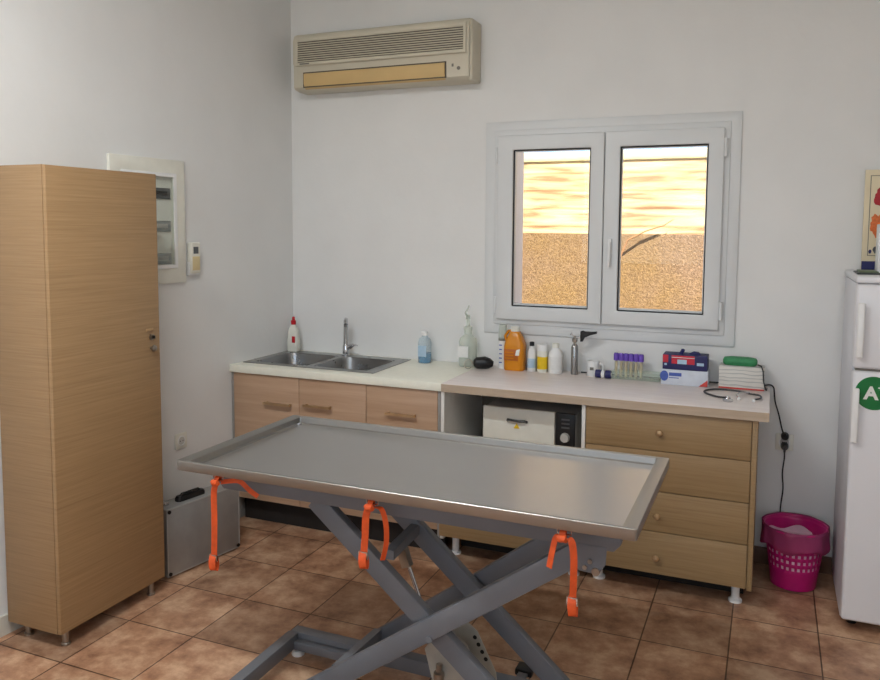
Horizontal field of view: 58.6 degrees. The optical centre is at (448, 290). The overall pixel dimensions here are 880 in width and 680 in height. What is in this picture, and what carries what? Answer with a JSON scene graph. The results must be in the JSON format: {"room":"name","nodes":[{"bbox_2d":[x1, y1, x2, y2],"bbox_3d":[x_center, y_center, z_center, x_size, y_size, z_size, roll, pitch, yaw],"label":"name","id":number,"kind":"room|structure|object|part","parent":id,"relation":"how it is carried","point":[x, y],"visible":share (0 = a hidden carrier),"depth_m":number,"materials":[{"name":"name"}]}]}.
{"room":"veterinary exam room","nodes":[
{"label":"veterinary exam room","id":0,"kind":"room"},
{"bbox_2d":[0,0,292,615],"bbox_3d":[-2.459,-0.155,2.068,0.600,3.300,6.350,2,5,22],"label":"wall","id":1,"kind":"structure","parent":0,"point":[205,85],"depth_m":4.09,"materials":[{"name":"white paint"}]},
{"bbox_2d":[0,613,23,637],"bbox_3d":[-2.586,1.497,1.583,0.014,0.082,4.826,3,5,25],"label":"baseboard","id":2,"kind":"structure","parent":1,"relation":"attached to","point":[6,627],"depth_m":3.21,"materials":[{"name":"beige paint"}]},
{"bbox_2d":[106,153,185,283],"bbox_3d":[-1.454,-0.337,3.811,0.028,0.618,0.470,3,5,25],"label":"electrical panel","id":3,"kind":"object","parent":1,"relation":"attached to","point":[170,194],"visible":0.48,"depth_m":3.92,"materials":[{"name":"white plastic"}]},
{"bbox_3d":[-1.446,-0.340,3.807,0.010,0.475,0.346,3,5,25],"label":"frame","id":4,"kind":"part","parent":3,"relation":"part of","materials":[{"name":"white plastic"}]},
{"bbox_2d":[156,191,166,195],"bbox_3d":[-1.449,-0.477,3.802,0.006,0.022,0.225,3,5,25],"label":"switch","id":5,"kind":"object","parent":3,"relation":"attached to","point":[158,193],"depth_m":3.87,"materials":[{"name":"black plastic"}]},
{"bbox_2d":[157,224,167,227],"bbox_3d":[-1.450,-0.316,3.815,0.006,0.022,0.225,3,5,25],"label":"switch","id":6,"kind":"object","parent":3,"relation":"attached to","point":[158,225],"depth_m":3.88,"materials":[{"name":"grey plastic"}]},
{"bbox_2d":[158,256,168,260],"bbox_3d":[-1.451,-0.154,3.828,0.006,0.022,0.225,3,5,25],"label":"switch","id":7,"kind":"object","parent":3,"relation":"attached to","point":[160,258],"depth_m":3.90,"materials":[{"name":"grey plastic"}]},
{"bbox_3d":[-1.463,-0.342,3.815,0.004,0.448,0.310,3,5,25],"label":"plate","id":8,"kind":"part","parent":3,"relation":"part of","materials":[{"name":"grey plastic"}]},
{"bbox_2d":[174,431,186,449],"bbox_3d":[-1.389,0.780,4.075,0.013,0.082,0.082,3,5,25],"label":"wall socket","id":9,"kind":"object","parent":1,"relation":"attached to","point":[181,438],"visible":1,"depth_m":4.07,"materials":[{"name":"white plastic"}]},
{"bbox_2d":[186,242,199,274],"bbox_3d":[-1.328,-0.167,4.088,0.036,0.170,0.076,3,5,25],"label":"remote control","id":10,"kind":"object","parent":1,"relation":"attached to","point":[193,248],"visible":1,"depth_m":4.07,"materials":[{"name":"white plastic"}]},
{"bbox_2d":[0,516,879,679],"bbox_3d":[-0.322,1.626,1.322,5.250,0.100,6.350,2,5,22],"label":"floor","id":11,"kind":"structure","parent":0,"point":[200,622],"depth_m":3.32,"materials":[{"name":"tile"}]},
{"bbox_2d":[0,164,164,646],"bbox_3d":[-1.532,0.448,3.329,0.322,1.905,0.572,2,5,22],"label":"tall cabinet","id":12,"kind":"object","parent":11,"relation":"on","point":[80,387],"visible":1,"depth_m":3.14,"materials":[{"name":"brown wood"}]},
{"bbox_3d":[-1.723,1.380,3.219,0.036,0.062,0.036,2,5,22],"label":"leg","id":13,"kind":"part","parent":12,"relation":"part of","materials":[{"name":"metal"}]},
{"bbox_3d":[-1.534,1.388,3.142,0.036,0.062,0.036,2,5,22],"label":"leg","id":14,"kind":"part","parent":12,"relation":"part of","materials":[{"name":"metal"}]},
{"bbox_3d":[-1.355,1.354,3.571,0.036,0.062,0.036,2,5,22],"label":"leg","id":15,"kind":"part","parent":12,"relation":"part of","materials":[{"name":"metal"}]},
{"bbox_3d":[-1.307,0.255,3.471,0.028,0.028,0.028,2,5,22],"label":"knob","id":16,"kind":"part","parent":12,"relation":"part of","materials":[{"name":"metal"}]},
{"bbox_2d":[163,484,239,577],"bbox_3d":[-1.253,1.165,3.920,0.121,0.367,0.447,3,6,33],"label":"case","id":17,"kind":"object","parent":11,"relation":"on","point":[187,516],"visible":0.84,"depth_m":3.85,"materials":[{"name":"metal"}]},
{"bbox_3d":[-1.278,1.010,3.878,0.042,0.024,0.165,3,6,33],"label":"handle","id":18,"kind":"part","parent":17,"relation":"part of","materials":[{"name":"black plastic"}]},
{"bbox_2d":[232,372,371,538],"bbox_3d":[-0.726,0.881,4.531,0.855,0.859,0.598,2,5,22],"label":"base cabinet","id":19,"kind":"object","parent":11,"relation":"on","point":[258,401],"visible":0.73,"depth_m":4.32,"materials":[{"name":"brown wood"}]},
{"bbox_3d":[-1.097,0.864,4.701,0.013,0.859,0.566,3,5,25],"label":"panel","id":20,"kind":"part","parent":19,"relation":"part of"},
{"bbox_3d":[-1.008,0.822,4.364,0.428,0.715,0.018,2,5,22],"label":"door","id":21,"kind":"part","parent":19,"relation":"part of","materials":[{"name":"brown wood"}]},
{"bbox_3d":[-0.940,0.622,4.280,0.176,0.012,0.010,2,5,22],"label":"handle","id":22,"kind":"part","parent":19,"relation":"part of","materials":[{"name":"brown wood"}]},
{"bbox_3d":[-0.705,0.622,4.182,0.168,0.012,0.010,2,5,22],"label":"handle","id":23,"kind":"part","parent":19,"relation":"part of","materials":[{"name":"brown wood"}]},
{"bbox_3d":[-0.618,0.838,4.204,0.409,0.715,0.018,2,5,22],"label":"door","id":24,"kind":"part","parent":19,"relation":"part of","materials":[{"name":"brown wood"}]},
{"bbox_2d":[229,350,474,390],"bbox_3d":[-0.517,0.436,4.427,1.292,0.042,0.601,2,5,22],"label":"countertop","id":25,"kind":"structure","parent":19,"relation":"on","point":[412,374],"depth_m":4.19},
{"bbox_2d":[243,350,410,373],"bbox_3d":[-0.693,0.484,4.526,0.834,0.166,0.473,2,5,22],"label":"double sink","id":26,"kind":"object","parent":25,"relation":"in","point":[305,359],"visible":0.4,"depth_m":4.61,"materials":[{"name":"silver metal"}]},
{"bbox_2d":[287,316,299,351],"bbox_3d":[-0.956,0.266,4.842,0.078,0.214,0.051,2,5,22],"label":"dish soap bottle","id":27,"kind":"object","parent":26,"relation":"on","point":[293,341],"visible":1,"depth_m":4.82,"materials":[{"name":"white plastic"}]},
{"bbox_3d":[-0.874,0.478,4.583,0.354,0.166,0.362,2,5,22],"label":"bowl","id":28,"kind":"part","parent":26,"relation":"part of","materials":[{"name":"silver metal"}]},
{"bbox_3d":[-0.526,0.492,4.439,0.347,0.166,0.362,2,5,22],"label":"bowl","id":29,"kind":"part","parent":26,"relation":"part of","materials":[{"name":"silver metal"}]},
{"bbox_2d":[342,318,357,355],"bbox_3d":[-0.597,0.274,4.663,0.084,0.232,0.114,-2,5,-27],"label":"faucet","id":30,"kind":"object","parent":25,"relation":"on","point":[346,346],"visible":1,"depth_m":4.68,"materials":[{"name":"silver metal"}]},
{"bbox_3d":[-0.606,0.250,4.649,0.029,0.182,0.108,0,5,-9],"label":"spout","id":31,"kind":"part","parent":30,"relation":"part of","materials":[{"name":"silver metal"}]},
{"bbox_2d":[418,331,430,362],"bbox_3d":[-0.135,0.322,4.489,0.076,0.182,0.077,2,5,22],"label":"bottle","id":32,"kind":"object","parent":25,"relation":"on","point":[424,357],"visible":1,"depth_m":4.46,"materials":[{"name":"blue plastic"}]},
{"bbox_2d":[458,346,467,357],"bbox_3d":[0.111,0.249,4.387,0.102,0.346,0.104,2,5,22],"label":"label","id":33,"kind":"object","parent":25,"relation":"on","point":[462,350],"visible":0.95,"depth_m":4.35,"materials":[{"name":"white paper"}]},
{"bbox_2d":[366,385,445,547],"bbox_3d":[-0.135,0.905,4.287,0.423,0.859,0.598,2,5,22],"label":"base cabinet","id":34,"kind":"object","parent":11,"relation":"on","point":[385,405],"visible":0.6,"depth_m":4.03,"materials":[{"name":"brown wood"}]},
{"bbox_3d":[-0.247,0.634,3.993,0.171,0.012,0.010,2,5,22],"label":"handle","id":35,"kind":"part","parent":34,"relation":"part of","materials":[{"name":"brown wood"}]},
{"bbox_3d":[0.061,0.861,4.221,0.014,0.759,0.565,2,5,22],"label":"panel","id":36,"kind":"part","parent":34,"relation":"part of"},
{"bbox_2d":[177,415,668,679],"bbox_3d":[-0.102,1.027,2.731,1.572,0.868,0.833,2,5,22],"label":"examination table","id":37,"kind":"object","parent":11,"relation":"on","point":[602,499],"visible":1,"depth_m":2.68,"materials":[{"name":"silver metal"}]},
{"bbox_2d":[208,476,258,570],"bbox_3d":[-0.735,0.799,2.672,0.178,0.333,0.043,1,5,6],"label":"strap","id":38,"kind":"object","parent":37,"relation":"hanging from","point":[213,561],"visible":0.97,"depth_m":2.68,"materials":[{"name":"orange fabric"}]},
{"bbox_2d":[358,500,388,568],"bbox_3d":[-0.235,0.766,2.450,0.097,0.223,0.047,2,5,22],"label":"strap","id":39,"kind":"object","parent":37,"relation":"hanging from","point":[363,559],"visible":0.97,"depth_m":2.45,"materials":[{"name":"orange fabric"}]},
{"bbox_3d":[-0.099,1.069,2.611,0.830,0.710,0.036,2,5,22],"label":"scissor arm","id":40,"kind":"part","parent":37,"relation":"part of","materials":[{"name":"grey paint"}]},
{"bbox_3d":[-0.108,1.378,2.890,1.085,0.053,0.050,2,5,22],"label":"rail","id":41,"kind":"part","parent":37,"relation":"part of","materials":[{"name":"grey metal"}]},
{"bbox_3d":[-0.116,1.032,2.747,0.111,0.260,0.015,2,5,22],"label":"ram rod","id":42,"kind":"part","parent":37,"relation":"part of","materials":[{"name":"silver metal"}]},
{"bbox_2d":[177,415,668,540],"bbox_3d":[-0.078,0.617,2.749,1.572,0.054,0.722,2,5,22],"label":"tabletop","id":43,"kind":"object","parent":37,"relation":"on","point":[610,494],"depth_m":2.69,"materials":[{"name":"silver metal"}]},
{"bbox_3d":[-0.050,1.091,2.543,1.021,0.742,0.036,2,5,22],"label":"scissor arm","id":44,"kind":"part","parent":37,"relation":"part of","materials":[{"name":"grey paint"}]},
{"bbox_3d":[0.026,1.255,2.644,0.230,0.240,0.006,2,5,22],"label":"ram plate","id":45,"kind":"part","parent":37,"relation":"part of","materials":[{"name":"beige metal"}]},
{"bbox_3d":[0.129,1.043,2.834,0.887,0.684,0.036,2,5,22],"label":"scissor arm","id":46,"kind":"part","parent":37,"relation":"part of","materials":[{"name":"grey paint"}]},
{"bbox_3d":[0.064,1.248,2.736,0.230,0.240,0.006,2,5,22],"label":"ram plate","id":47,"kind":"part","parent":37,"relation":"part of","materials":[{"name":"beige metal"}]},
{"bbox_3d":[0.058,1.040,2.812,0.796,0.697,0.036,2,5,22],"label":"scissor arm","id":48,"kind":"part","parent":37,"relation":"part of","materials":[{"name":"grey paint"}]},
{"bbox_3d":[0.257,1.411,2.832,0.035,0.012,0.114,2,5,22],"label":"pedal arm","id":49,"kind":"part","parent":37,"relation":"part of","materials":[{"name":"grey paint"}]},
{"bbox_2d":[546,530,577,616],"bbox_3d":[0.322,0.798,2.221,0.097,0.243,0.048,2,5,22],"label":"strap","id":50,"kind":"object","parent":37,"relation":"hanging from","point":[571,600],"visible":0.99,"depth_m":2.20,"materials":[{"name":"orange fabric"}]},
{"bbox_2d":[439,392,586,575],"bbox_3d":[0.404,0.926,4.073,0.731,0.859,0.584,2,5,22],"label":"base cabinet","id":51,"kind":"object","parent":11,"relation":"on","point":[460,413],"visible":0.25,"depth_m":4.03,"materials":[{"name":"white wood"}]},
{"bbox_3d":[0.040,1.306,4.050,0.056,0.100,0.055,2,5,22],"label":"leg","id":52,"kind":"part","parent":51,"relation":"part of","materials":[{"name":"white plastic"}]},
{"bbox_3d":[0.078,0.862,4.213,0.018,0.759,0.565,2,5,22],"label":"panel","id":53,"kind":"part","parent":51,"relation":"part of","materials":[{"name":"white laminate"}]},
{"bbox_3d":[0.514,0.855,4.333,0.697,0.759,0.010,2,5,22],"label":"panel","id":54,"kind":"part","parent":51,"relation":"part of","materials":[{"name":"white"}]},
{"bbox_2d":[483,397,581,447],"bbox_3d":[0.466,0.739,4.078,0.480,0.320,0.420,2,5,22],"label":"steriliser","id":55,"kind":"object","parent":51,"relation":"on","point":[553,423],"visible":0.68,"depth_m":3.92,"materials":[{"name":"white metal"}]},
{"bbox_3d":[0.341,0.650,3.912,0.113,0.021,0.031,2,5,22],"label":"handle","id":56,"kind":"part","parent":55,"relation":"part of","materials":[{"name":"black plastic"}]},
{"bbox_3d":[0.354,0.742,3.939,0.374,0.306,0.021,2,5,22],"label":"door","id":57,"kind":"part","parent":55,"relation":"part of","materials":[{"name":"white plastic"}]},
{"bbox_3d":[0.738,0.889,3.942,0.016,0.759,0.565,2,5,22],"label":"panel","id":58,"kind":"part","parent":51,"relation":"part of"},
{"bbox_2d":[441,365,769,421],"bbox_3d":[0.779,0.489,3.890,1.513,0.042,0.606,2,5,22],"label":"countertop","id":59,"kind":"structure","parent":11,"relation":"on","point":[644,394],"depth_m":3.74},
{"bbox_2d":[464,356,493,368],"bbox_3d":[0.169,0.395,4.308,0.164,0.069,0.067,1,5,11],"label":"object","id":60,"kind":"object","parent":59,"relation":"on","point":[484,362],"visible":1,"depth_m":4.28,"materials":[{"name":"black plastic"}]},
{"bbox_2d":[498,338,504,368],"bbox_3d":[0.302,0.307,4.340,0.052,0.242,0.052,2,5,22],"label":"tube","id":61,"kind":"object","parent":59,"relation":"on","point":[501,340],"visible":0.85,"depth_m":4.33,"materials":[{"name":"white plastic"}]},
{"bbox_2d":[504,326,525,370],"bbox_3d":[0.363,0.314,4.286,0.119,0.238,0.089,2,5,22],"label":"jug","id":62,"kind":"object","parent":59,"relation":"on","point":[515,344],"visible":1,"depth_m":4.25,"materials":[{"name":"orange plastic"}]},
{"bbox_2d":[527,341,535,371],"bbox_3d":[0.455,0.356,4.254,0.049,0.160,0.049,2,5,22],"label":"bottle","id":63,"kind":"object","parent":59,"relation":"on","point":[531,354],"visible":1,"depth_m":4.24,"materials":[{"name":"white plastic"}]},
{"bbox_2d":[537,343,547,372],"bbox_3d":[0.509,0.363,4.226,0.057,0.152,0.057,2,5,22],"label":"bottle","id":64,"kind":"object","parent":59,"relation":"on","point":[542,354],"visible":1,"depth_m":4.20,"materials":[{"name":"white plastic"}]},
{"bbox_2d":[548,343,562,373],"bbox_3d":[0.577,0.361,4.204,0.077,0.160,0.077,2,5,22],"label":"white bottle","id":65,"kind":"object","parent":59,"relation":"on","point":[555,356],"visible":1,"depth_m":4.18,"materials":[{"name":"white plastic"}]},
{"bbox_2d":[570,331,596,374],"bbox_3d":[0.714,0.329,4.144,0.142,0.236,0.038,2,5,22],"label":"otoscope","id":66,"kind":"object","parent":59,"relation":"on","point":[574,348],"visible":1,"depth_m":4.15,"materials":[{"name":"silver metal"}]},
{"bbox_3d":[0.740,0.241,4.126,0.086,0.058,0.016,2,5,22],"label":"lever","id":67,"kind":"part","parent":66,"relation":"part of","materials":[{"name":"black plastic"}]},
{"bbox_2d":[587,359,603,376],"bbox_3d":[0.773,0.407,4.130,0.084,0.082,0.068,0,5,-7],"label":"measuring cup","id":68,"kind":"object","parent":59,"relation":"on","point":[592,364],"visible":0.86,"depth_m":4.10,"materials":[{"name":"white plastic"}]},
{"bbox_2d":[595,369,601,377],"bbox_3d":[0.783,0.432,4.080,0.033,0.042,0.042,2,5,22],"label":"roll","id":69,"kind":"object","parent":59,"relation":"on","point":[597,372],"visible":0.97,"depth_m":4.07,"materials":[{"name":"blue plastic"}]},
{"bbox_2d":[605,370,611,378],"bbox_3d":[0.831,0.434,4.060,0.033,0.042,0.042,2,5,22],"label":"roll","id":70,"kind":"object","parent":59,"relation":"on","point":[608,373],"visible":1,"depth_m":4.05,"materials":[{"name":"blue plastic"}]},
{"bbox_2d":[581,372,783,433],"bbox_3d":[1.185,0.569,4.026,1.019,0.249,0.034,2,5,22],"label":"power cable","id":71,"kind":"object","parent":59,"relation":"on","point":[581,372],"visible":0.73,"depth_m":3.86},
{"bbox_2d":[660,368,709,387],"bbox_3d":[1.188,0.429,3.933,0.228,0.077,0.111,2,5,22],"label":"glove box","id":72,"kind":"object","parent":59,"relation":"on","point":[668,376],"visible":0.95,"depth_m":3.88,"materials":[{"name":"white cardboard"}]},
{"bbox_2d":[662,349,708,371],"bbox_3d":[1.191,0.340,3.924,0.213,0.101,0.108,2,5,22],"label":"glove box","id":73,"kind":"object","parent":72,"relation":"on","point":[682,360],"visible":1,"depth_m":3.88,"materials":[{"name":"blue cardboard"}]},
{"bbox_2d":[703,388,761,401],"bbox_3d":[1.330,0.480,3.652,0.222,0.022,0.276,-1,5,-12],"label":"stethoscope","id":74,"kind":"object","parent":59,"relation":"on","point":[726,398],"visible":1,"depth_m":3.64,"materials":[{"name":"grey rubber"}]},
{"bbox_2d":[718,362,764,390],"bbox_3d":[1.441,0.420,3.844,0.208,0.112,0.101,2,5,22],"label":"carton","id":75,"kind":"object","parent":59,"relation":"on","point":[730,376],"visible":0.93,"depth_m":3.80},
{"bbox_2d":[723,356,757,366],"bbox_3d":[1.432,0.344,3.840,0.158,0.039,0.079,2,5,22],"label":"pouch","id":76,"kind":"object","parent":75,"relation":"on","point":[727,360],"visible":1,"depth_m":3.81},
{"bbox_2d":[758,364,767,390],"bbox_3d":[1.517,0.419,3.782,0.050,0.124,0.076,2,5,22],"label":"cable","id":77,"kind":"object","parent":59,"relation":"on","point":[758,364],"visible":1,"depth_m":3.75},
{"bbox_3d":[0.972,0.437,4.045,0.242,0.040,0.080,2,5,22],"label":"tube rack","id":78,"kind":"object","parent":59,"relation":"on","visible":0},
{"bbox_2d":[614,353,618,376],"bbox_3d":[0.875,0.386,4.079,0.027,0.126,0.027,2,5,22],"label":"test tube","id":79,"kind":"object","parent":78,"relation":"in","point":[616,355],"visible":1,"depth_m":4.07,"materials":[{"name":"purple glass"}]},
{"bbox_2d":[619,353,623,376],"bbox_3d":[0.898,0.387,4.069,0.027,0.126,0.027,2,5,22],"label":"test tube","id":80,"kind":"object","parent":78,"relation":"in","point":[621,355],"visible":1,"depth_m":4.06,"materials":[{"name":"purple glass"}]},
{"bbox_2d":[624,353,628,377],"bbox_3d":[0.922,0.388,4.059,0.027,0.126,0.027,2,5,22],"label":"test tube","id":81,"kind":"object","parent":78,"relation":"in","point":[626,355],"visible":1,"depth_m":4.05,"materials":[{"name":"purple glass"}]},
{"bbox_2d":[629,354,633,377],"bbox_3d":[0.945,0.389,4.049,0.027,0.126,0.027,2,5,22],"label":"test tube","id":82,"kind":"object","parent":78,"relation":"in","point":[631,356],"visible":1,"depth_m":4.04,"materials":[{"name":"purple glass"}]},
{"bbox_2d":[634,354,638,377],"bbox_3d":[0.969,0.390,4.040,0.027,0.126,0.027,2,5,22],"label":"test tube","id":83,"kind":"object","parent":78,"relation":"in","point":[636,356],"visible":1,"depth_m":4.03,"materials":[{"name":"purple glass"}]},
{"bbox_2d":[639,354,643,378],"bbox_3d":[0.993,0.391,4.030,0.027,0.126,0.027,2,5,22],"label":"test tube","id":84,"kind":"object","parent":78,"relation":"in","point":[641,356],"visible":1,"depth_m":4.02,"materials":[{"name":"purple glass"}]},
{"bbox_2d":[585,405,758,603],"bbox_3d":[1.086,0.954,3.788,0.747,0.859,0.595,2,5,22],"label":"drawer unit","id":85,"kind":"object","parent":11,"relation":"on","point":[698,529],"visible":0.8,"depth_m":3.50,"materials":[{"name":"brown wood"}]},
{"bbox_3d":[0.729,1.333,3.782,0.060,0.100,0.059,2,5,22],"label":"leg","id":86,"kind":"part","parent":85,"relation":"part of","materials":[{"name":"white plastic"}]},
{"bbox_3d":[0.944,1.216,3.560,0.030,0.030,0.028,2,5,22],"label":"knob","id":87,"kind":"part","parent":85,"relation":"part of","materials":[{"name":"beige wood"}]},
{"bbox_3d":[0.945,1.021,3.545,0.030,0.030,0.028,2,5,22],"label":"knob","id":88,"kind":"part","parent":85,"relation":"part of","materials":[{"name":"beige wood"}]},
{"bbox_3d":[0.948,0.638,3.513,0.030,0.030,0.028,2,5,22],"label":"knob","id":89,"kind":"part","parent":85,"relation":"part of","materials":[{"name":"gold metal"}]},
{"bbox_3d":[0.978,0.818,3.540,0.720,0.183,0.020,2,5,22],"label":"drawer","id":90,"kind":"part","parent":85,"relation":"part of","materials":[{"name":"brown wood"}]},
{"bbox_3d":[0.979,0.635,3.525,0.720,0.175,0.020,2,5,22],"label":"drawer","id":91,"kind":"part","parent":85,"relation":"part of","materials":[{"name":"brown wood"}]},
{"bbox_3d":[0.975,1.196,3.571,0.720,0.195,0.020,2,5,22],"label":"drawer","id":92,"kind":"part","parent":85,"relation":"part of","materials":[{"name":"brown wood"}]},
{"bbox_3d":[0.976,1.004,3.555,0.720,0.183,0.020,2,5,22],"label":"drawer","id":93,"kind":"part","parent":85,"relation":"part of","materials":[{"name":"brown wood"}]},
{"bbox_3d":[1.300,1.356,3.547,0.060,0.100,0.059,2,5,22],"label":"leg","id":94,"kind":"part","parent":85,"relation":"part of","materials":[{"name":"white plastic"}]},
{"bbox_3d":[1.427,0.916,3.658,0.021,0.759,0.569,2,5,22],"label":"panel","id":95,"kind":"part","parent":85,"relation":"part of","materials":[{"name":"brown wood"}]},
{"bbox_2d":[760,512,830,591],"bbox_3d":[1.643,1.244,3.720,0.305,0.290,0.303,2,5,22],"label":"waste bin","id":96,"kind":"object","parent":11,"relation":"on","point":[796,543],"visible":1,"depth_m":3.64,"materials":[{"name":"plastic"}]},
{"bbox_2d":[831,269,879,624],"bbox_3d":[2.008,0.676,3.369,0.558,1.494,0.603,2,5,22],"label":"fridge","id":97,"kind":"object","parent":11,"relation":"on","point":[855,568],"visible":1,"depth_m":3.23,"materials":[{"name":"white metal"}]},
{"bbox_3d":[1.653,0.507,3.183,0.026,0.225,0.014,2,5,22],"label":"handle","id":98,"kind":"part","parent":97,"relation":"part of","materials":[{"name":"white plastic"}]},
{"bbox_3d":[1.915,0.861,3.164,0.553,1.056,0.060,2,5,22],"label":"door","id":99,"kind":"part","parent":97,"relation":"part of","materials":[{"name":"white metal"}]},
{"bbox_3d":[1.661,0.160,3.153,0.026,0.223,0.014,2,5,22],"label":"handle","id":100,"kind":"part","parent":97,"relation":"part of","materials":[{"name":"white plastic"}]},
{"bbox_3d":[1.921,0.153,3.106,0.553,0.345,0.060,2,5,22],"label":"freezer door","id":101,"kind":"part","parent":97,"relation":"part of","materials":[{"name":"white metal"}]},
{"bbox_2d":[853,269,879,274],"bbox_3d":[1.797,-0.080,3.364,0.095,0.009,0.280,2,5,22],"label":"stack","id":102,"kind":"object","parent":97,"relation":"on","point":[860,272],"visible":1,"depth_m":3.31,"materials":[{"name":"grey paper"}]},
{"bbox_2d":[861,170,879,269],"bbox_3d":[2.136,-0.320,3.552,0.450,0.461,0.020,2,5,22],"label":"poster","id":103,"kind":"object","parent":97,"relation":"on","point":[871,213],"visible":0.89,"depth_m":3.62,"materials":[{"name":"multicoloured paper"}]},
{"bbox_2d":[870,214,879,237],"bbox_3d":[1.978,-0.299,3.610,0.060,0.113,0.003,2,5,22],"label":"picture","id":104,"kind":"object","parent":103,"relation":"attached to","point":[874,218],"depth_m":3.61},
{"bbox_2d":[874,188,879,205],"bbox_3d":[2.003,-0.434,3.589,0.091,0.092,0.003,2,5,22],"label":"picture","id":105,"kind":"object","parent":103,"relation":"attached to","point":[876,190],"depth_m":3.60},
{"bbox_2d":[875,224,879,272],"bbox_3d":[1.950,-0.184,3.417,0.140,0.210,0.091,2,5,22],"label":"carton","id":106,"kind":"object","parent":97,"relation":"on","point":[877,255],"visible":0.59,"depth_m":3.41,"materials":[{"name":"cardboard"}]},
{"bbox_2d":[291,0,879,556],"bbox_3d":[0.948,-0.257,4.223,5.250,3.400,0.240,2,5,22],"label":"wall","id":107,"kind":"structure","parent":0,"point":[389,186],"depth_m":4.07,"materials":[{"name":"white paint"}]},
{"bbox_2d":[293,18,480,94],"bbox_3d":[-0.368,-1.325,4.463,1.125,0.332,0.169,2,5,22],"label":"air conditioner","id":108,"kind":"object","parent":107,"relation":"attached to","point":[445,52],"visible":1,"depth_m":4.37,"materials":[{"name":"beige plastic"}]},
{"bbox_2d":[297,25,462,62],"bbox_3d":[-0.401,-1.377,4.389,1.043,0.123,0.009,2,5,22],"label":"grille","id":109,"kind":"object","parent":108,"relation":"attached to","point":[423,40],"depth_m":4.37,"materials":[{"name":"beige plastic"}]},
{"bbox_3d":[-0.401,-1.377,4.388,1.077,0.163,0.011,2,5,22],"label":"frame","id":110,"kind":"part","parent":108,"relation":"part of","materials":[{"name":"beige plastic"}]},
{"bbox_2d":[515,152,523,302],"bbox_3d":[0.886,-0.339,4.274,1.218,1.060,0.173,2,5,22],"label":"trim","id":111,"kind":"structure","parent":107,"relation":"attached to","point":[520,155],"depth_m":4.49,"materials":[{"name":"white plastic"}]},
{"bbox_2d":[484,111,742,346],"bbox_3d":[0.823,-0.324,4.132,1.331,1.166,0.135,2,5,22],"label":"window","id":112,"kind":"structure","parent":107,"relation":"in","point":[606,138],"depth_m":4.09,"materials":[{"name":"white plastic"}]},
{"bbox_3d":[0.552,-0.337,4.245,0.584,1.006,0.072,2,5,22],"label":"sash","id":113,"kind":"part","parent":112,"relation":"part of","materials":[{"name":"white plastic"}]},
{"bbox_3d":[0.836,-0.188,4.074,0.014,0.135,0.019,2,5,22],"label":"lever","id":114,"kind":"part","parent":112,"relation":"part of","materials":[{"name":"white plastic"}]},
{"bbox_3d":[1.096,-0.315,4.021,0.586,1.006,0.072,2,5,22],"label":"sash","id":115,"kind":"part","parent":112,"relation":"part of","materials":[{"name":"white plastic"}]},
{"bbox_2d":[779,453,784,511],"bbox_3d":[1.647,1.020,3.868,0.015,0.481,0.032,2,5,22],"label":"power cable","id":116,"kind":"object","parent":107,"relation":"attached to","point":[784,453],"visible":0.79,"depth_m":3.87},
{"bbox_2d":[775,433,793,450],"bbox_3d":[1.661,0.748,3.869,0.082,0.082,0.013,2,5,22],"label":"wall socket","id":117,"kind":"object","parent":107,"relation":"attached to","point":[779,440],"visible":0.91,"depth_m":3.87,"materials":[{"name":"white plastic"}]},
{"bbox_2d":[780,442,788,452],"bbox_3d":[1.652,0.769,3.847,0.038,0.043,0.042,2,5,22],"label":"plug","id":118,"kind":"object","parent":117,"relation":"attached to","point":[784,446],"visible":1,"depth_m":3.83,"materials":[{"name":"black plastic"}]},
{"bbox_2d":[781,432,788,439],"bbox_3d":[1.653,0.715,3.843,0.038,0.041,0.042,2,5,22],"label":"plug","id":119,"kind":"object","parent":117,"relation":"attached to","point":[785,436],"visible":1,"depth_m":3.83,"materials":[{"name":"black plastic"}]},
{"bbox_2d":[753,545,831,573],"bbox_3d":[0.825,1.302,4.260,3.890,0.085,0.012,2,5,22],"label":"baseboard","id":120,"kind":"structure","parent":107,"relation":"attached to","point":[760,553],"depth_m":3.94,"materials":[{"name":"brown tile"}]},
{"label":"outside","id":121,"kind":"structure","parent":0,"visible":0},
{"bbox_3d":[3.127,0.881,11.007,15.000,0.100,13.760,2,5,22],"label":"ground","id":122,"kind":"structure","parent":121,"visible":0},
{"bbox_2d":[522,158,706,310],"bbox_3d":[0.927,0.176,5.593,11.000,2.155,0.315,2,5,22],"label":"window view","id":123,"kind":"structure","parent":122,"relation":"on","point":[656,192],"depth_m":5.26,"materials":[{"name":"concrete"}]},
{"bbox_2d":[524,148,706,162],"bbox_3d":[0.946,-0.933,5.530,11.000,0.065,0.356,2,5,22],"label":"trim","id":124,"kind":"structure","parent":123,"relation":"on","point":[682,153],"depth_m":5.22,"materials":[{"name":"white"}]},
{"bbox_2d":[621,219,673,255],"bbox_3d":[1.244,0.401,5.267,0.472,1.763,0.034,2,5,13],"label":"dry twig","id":125,"kind":"object","parent":122,"relation":"on","point":[672,219],"visible":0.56,"depth_m":5.20,"materials":[{"name":"beige wood"}]}
]}

